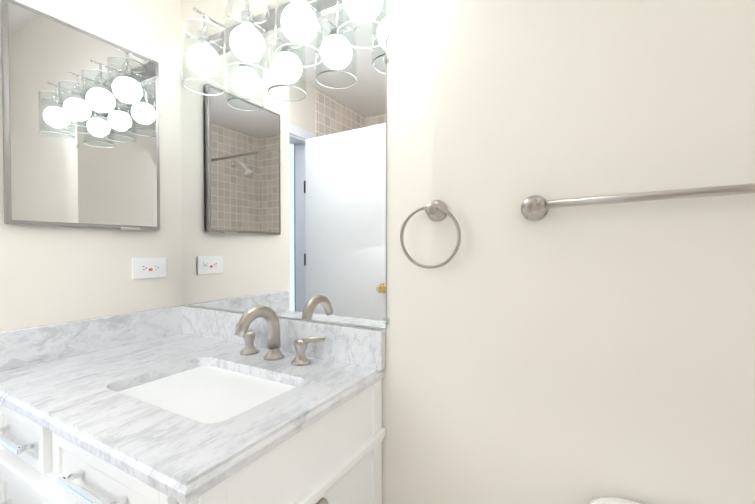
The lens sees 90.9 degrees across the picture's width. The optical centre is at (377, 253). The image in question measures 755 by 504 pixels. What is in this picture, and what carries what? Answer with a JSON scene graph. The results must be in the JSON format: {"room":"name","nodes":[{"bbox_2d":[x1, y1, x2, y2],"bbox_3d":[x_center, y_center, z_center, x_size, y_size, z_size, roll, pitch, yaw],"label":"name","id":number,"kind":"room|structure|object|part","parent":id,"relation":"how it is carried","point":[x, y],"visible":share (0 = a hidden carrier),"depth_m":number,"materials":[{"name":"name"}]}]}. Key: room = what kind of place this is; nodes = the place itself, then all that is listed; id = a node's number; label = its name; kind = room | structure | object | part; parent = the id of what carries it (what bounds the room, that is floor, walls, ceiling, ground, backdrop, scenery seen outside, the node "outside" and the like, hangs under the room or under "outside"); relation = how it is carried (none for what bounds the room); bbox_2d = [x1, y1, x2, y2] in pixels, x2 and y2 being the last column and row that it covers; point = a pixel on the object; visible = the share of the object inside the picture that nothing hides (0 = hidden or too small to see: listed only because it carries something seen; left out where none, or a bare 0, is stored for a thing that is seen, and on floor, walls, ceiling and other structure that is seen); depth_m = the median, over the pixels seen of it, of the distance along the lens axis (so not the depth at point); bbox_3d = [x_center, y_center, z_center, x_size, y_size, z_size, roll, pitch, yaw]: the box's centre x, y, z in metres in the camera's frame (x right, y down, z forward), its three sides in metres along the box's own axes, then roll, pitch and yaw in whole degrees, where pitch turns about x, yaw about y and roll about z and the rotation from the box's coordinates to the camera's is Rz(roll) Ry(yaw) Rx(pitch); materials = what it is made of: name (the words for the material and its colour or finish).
{"room":"bathroom","nodes":[
{"label":"bathroom","id":0,"kind":"room"},
{"bbox_2d":[0,0,182,330],"bbox_3d":[-1.163,-0.042,1.307,0.650,2.440,0.590,1,1,29],"label":"wall","id":1,"kind":"structure","parent":0,"point":[53,274],"depth_m":1.18,"materials":[{"name":"paint"}]},
{"bbox_2d":[1,0,159,229],"bbox_3d":[-0.868,-0.367,1.129,0.033,0.587,0.397,1,1,29],"label":"medicine cabinet mirror","id":2,"kind":"object","parent":1,"relation":"attached to","point":[80,110],"visible":0.98,"depth_m":1.08,"materials":[{"name":"grey mirror"}]},
{"bbox_3d":[-0.807,-0.079,1.213,0.006,0.008,0.060,1,1,29],"label":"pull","id":3,"kind":"part","parent":2,"relation":"part of","materials":[{"name":"silver metal"}]},
{"bbox_2d":[132,257,166,278],"bbox_3d":[-0.792,0.051,1.294,0.008,0.072,0.116,1,1,29],"label":"outlet","id":4,"kind":"object","parent":1,"relation":"attached to","point":[149,267],"visible":1,"depth_m":1.29,"materials":[{"name":"white plastic"}]},
{"bbox_2d":[181,0,754,503],"bbox_3d":[-0.112,-0.039,1.115,2.870,2.440,0.130,1,1,29],"label":"wall","id":5,"kind":"structure","parent":0,"point":[581,354],"depth_m":0.82,"materials":[{"name":"paint"}]},
{"bbox_2d":[182,306,384,369],"bbox_3d":[-0.353,0.250,1.178,0.846,0.100,0.022,1,1,29],"label":"backsplash","id":6,"kind":"structure","parent":5,"relation":"attached to","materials":[{"name":"stone"}]},
{"bbox_2d":[181,0,388,95],"bbox_3d":[-0.290,-0.648,1.055,0.780,0.241,0.151,1,1,29],"label":"sconce","id":7,"kind":"object","parent":5,"relation":"attached to","point":[295,21],"visible":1,"depth_m":1.06,"materials":[{"name":"clear glass"}]},
{"bbox_3d":[-0.557,-0.623,1.192,0.126,0.181,0.126,1,1,29],"label":"lamp shade","id":8,"kind":"part","parent":7,"relation":"part of","materials":[{"name":"clear glass"}]},
{"bbox_3d":[-0.557,-0.734,1.190,0.009,0.058,0.009,1,1,29],"label":"stem","id":9,"kind":"part","parent":7,"relation":"part of","materials":[{"name":"silver metal"}]},
{"bbox_2d":[197,30,209,42],"bbox_3d":[-0.557,-0.684,1.191,0.038,0.050,0.038,1,1,29],"label":"socket","id":10,"kind":"object","parent":7,"relation":"attached to","point":[205,40],"depth_m":1.17,"materials":[{"name":"silver metal"}]},
{"bbox_3d":[-0.557,-0.617,1.192,0.095,0.095,0.095,1,1,29],"label":"bulb","id":11,"kind":"part","parent":7,"relation":"part of","materials":[{"name":"white glass"}]},
{"bbox_3d":[-0.545,-0.763,1.210,0.009,0.009,0.106,1,1,29],"label":"arm","id":12,"kind":"part","parent":7,"relation":"part of"},
{"bbox_2d":[240,10,253,23],"bbox_3d":[-0.383,-0.682,1.092,0.038,0.050,0.038,1,1,29],"label":"socket","id":13,"kind":"object","parent":7,"relation":"attached to","point":[250,21],"depth_m":1.07,"materials":[{"name":"silver metal"}]},
{"bbox_3d":[-0.383,-0.621,1.093,0.126,0.181,0.126,1,1,29],"label":"lamp shade","id":14,"kind":"part","parent":7,"relation":"part of","materials":[{"name":"clear glass"}]},
{"bbox_3d":[-0.383,-0.615,1.093,0.095,0.095,0.095,1,1,29],"label":"bulb","id":15,"kind":"part","parent":7,"relation":"part of","materials":[{"name":"white glass"}]},
{"bbox_3d":[-0.209,-0.619,0.995,0.126,0.181,0.126,1,1,29],"label":"lamp shade","id":16,"kind":"part","parent":7,"relation":"part of","materials":[{"name":"clear glass"}]},
{"bbox_3d":[-0.209,-0.614,0.995,0.095,0.095,0.095,1,1,29],"label":"bulb","id":17,"kind":"part","parent":7,"relation":"part of","materials":[{"name":"white glass"}]},
{"bbox_3d":[-0.035,-0.618,0.897,0.126,0.181,0.126,1,1,29],"label":"lamp shade","id":18,"kind":"part","parent":7,"relation":"part of","materials":[{"name":"clear glass"}]},
{"bbox_3d":[-0.035,-0.612,0.897,0.095,0.095,0.095,1,1,29],"label":"bulb","id":19,"kind":"part","parent":7,"relation":"part of","materials":[{"name":"white glass"}]},
{"bbox_3d":[-0.352,-0.243,1.178,0.881,0.881,0.009,1,1,29],"label":"wall mirror","id":20,"kind":"part","parent":5,"relation":"part of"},
{"bbox_2d":[400,200,460,268],"bbox_3d":[0.128,-0.046,0.887,0.150,0.166,0.050,1,1,29],"label":"towel ring","id":21,"kind":"object","parent":5,"relation":"attached to","point":[436,210],"visible":0.98,"depth_m":0.88,"materials":[{"name":"silver metal"}]},
{"bbox_3d":[0.133,-0.103,0.883,0.052,0.052,0.050,1,1,29],"label":"post","id":22,"kind":"part","parent":21,"relation":"part of","materials":[{"name":"silver metal"}]},
{"bbox_2d":[521,183,754,220],"bbox_3d":[0.585,-0.102,0.615,0.664,0.071,0.072,1,1,29],"label":"towel rail","id":23,"kind":"object","parent":5,"relation":"attached to","point":[534,207],"visible":1,"depth_m":0.66,"materials":[{"name":"silver metal"}]},
{"bbox_3d":[0.319,-0.096,0.765,0.054,0.054,0.072,1,1,29],"label":"post","id":24,"kind":"part","parent":23,"relation":"part of","materials":[{"name":"silver metal"}]},
{"bbox_3d":[-0.680,1.238,0.130,2.870,0.080,2.440,1,1,29],"label":"floor","id":25,"kind":"structure","parent":0,"visible":0},
{"bbox_2d":[0,305,385,503],"bbox_3d":[-0.425,0.665,0.908,1.035,1.040,0.574,1,1,29],"label":"bathroom vanity","id":26,"kind":"object","parent":25,"relation":"on","point":[255,404],"visible":1,"depth_m":0.82,"materials":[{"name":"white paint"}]},
{"bbox_3d":[-0.844,0.396,0.833,0.009,0.009,0.030,1,1,29],"label":"pull post","id":27,"kind":"part","parent":26,"relation":"part of","materials":[{"name":"silver metal"}]},
{"bbox_3d":[-0.844,0.566,0.836,0.009,0.009,0.030,1,1,29],"label":"pull post","id":28,"kind":"part","parent":26,"relation":"part of","materials":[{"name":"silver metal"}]},
{"bbox_3d":[-0.770,0.636,0.819,0.194,0.226,0.012,1,1,29],"label":"drawer panel","id":29,"kind":"part","parent":26,"relation":"part of","materials":[{"name":"white paint"}]},
{"bbox_3d":[-0.771,0.358,0.812,0.194,0.022,0.018,1,1,29],"label":"drawer rail","id":30,"kind":"part","parent":26,"relation":"part of","materials":[{"name":"white paint"}]},
{"bbox_3d":[-0.771,0.433,0.813,0.194,0.022,0.018,1,1,29],"label":"drawer rail","id":31,"kind":"part","parent":26,"relation":"part of","materials":[{"name":"white paint"}]},
{"bbox_3d":[-0.771,0.512,0.814,0.194,0.022,0.018,1,1,29],"label":"drawer rail","id":32,"kind":"part","parent":26,"relation":"part of","materials":[{"name":"white paint"}]},
{"bbox_3d":[-0.770,0.396,0.815,0.194,0.053,0.012,1,1,29],"label":"drawer panel","id":33,"kind":"part","parent":26,"relation":"part of","materials":[{"name":"white paint"}]},
{"bbox_3d":[-0.717,0.397,0.761,0.009,0.009,0.030,1,1,29],"label":"pull post","id":34,"kind":"part","parent":26,"relation":"part of","materials":[{"name":"silver metal"}]},
{"bbox_3d":[-0.543,0.399,0.663,0.009,0.009,0.030,1,1,29],"label":"pull post","id":35,"kind":"part","parent":26,"relation":"part of","materials":[{"name":"silver metal"}]},
{"bbox_3d":[-0.462,0.436,0.638,0.331,0.022,0.018,1,1,29],"label":"drawer rail","id":36,"kind":"part","parent":26,"relation":"part of","materials":[{"name":"white paint"}]},
{"bbox_3d":[-0.461,0.399,0.640,0.331,0.053,0.012,1,1,29],"label":"drawer panel","id":37,"kind":"part","parent":26,"relation":"part of","materials":[{"name":"white paint"}]},
{"bbox_3d":[-0.462,0.361,0.637,0.331,0.022,0.018,1,1,29],"label":"drawer rail","id":38,"kind":"part","parent":26,"relation":"part of","materials":[{"name":"white paint"}]},
{"bbox_3d":[-0.416,0.400,0.591,0.009,0.009,0.030,1,1,29],"label":"pull post","id":39,"kind":"part","parent":26,"relation":"part of","materials":[{"name":"silver metal"}]},
{"bbox_3d":[-0.259,0.714,0.558,0.048,0.754,0.046,1,1,29],"label":"post","id":40,"kind":"part","parent":26,"relation":"part of","materials":[{"name":"white paint"}]},
{"bbox_2d":[236,324,257,354],"bbox_3d":[-0.407,0.263,1.134,0.097,0.077,0.052,1,1,29],"label":"handle","id":41,"kind":"object","parent":26,"relation":"on","point":[249,348],"depth_m":1.11,"materials":[{"name":"silver metal"}]},
{"bbox_2d":[234,305,283,360],"bbox_3d":[-0.326,0.223,1.026,0.058,0.160,0.165,1,1,29],"label":"faucet","id":42,"kind":"object","parent":26,"relation":"on","point":[265,312],"depth_m":1.05,"materials":[{"name":"silver metal"}]},
{"bbox_3d":[-0.123,0.399,0.755,0.002,0.132,0.441,1,1,29],"label":"panel","id":43,"kind":"part","parent":26,"relation":"part of","materials":[{"name":"white paint"}]},
{"bbox_2d":[291,337,324,365],"bbox_3d":[-0.192,0.265,1.012,0.097,0.077,0.052,1,1,29],"label":"handle","id":44,"kind":"object","parent":26,"relation":"on","point":[300,344],"depth_m":1.01,"materials":[{"name":"silver metal"}]},
{"bbox_3d":[-0.006,0.707,0.974,0.016,0.754,0.045,1,1,29],"label":"post","id":45,"kind":"part","parent":26,"relation":"part of","materials":[{"name":"white paint"}]},
{"bbox_2d":[589,497,640,503],"bbox_3d":[0.443,0.835,0.319,0.462,0.720,0.729,1,1,29],"label":"toilet","id":46,"kind":"object","parent":25,"relation":"on","point":[606,500],"visible":0.97,"depth_m":0.70,"materials":[{"name":"white ceramic"}]}
]}

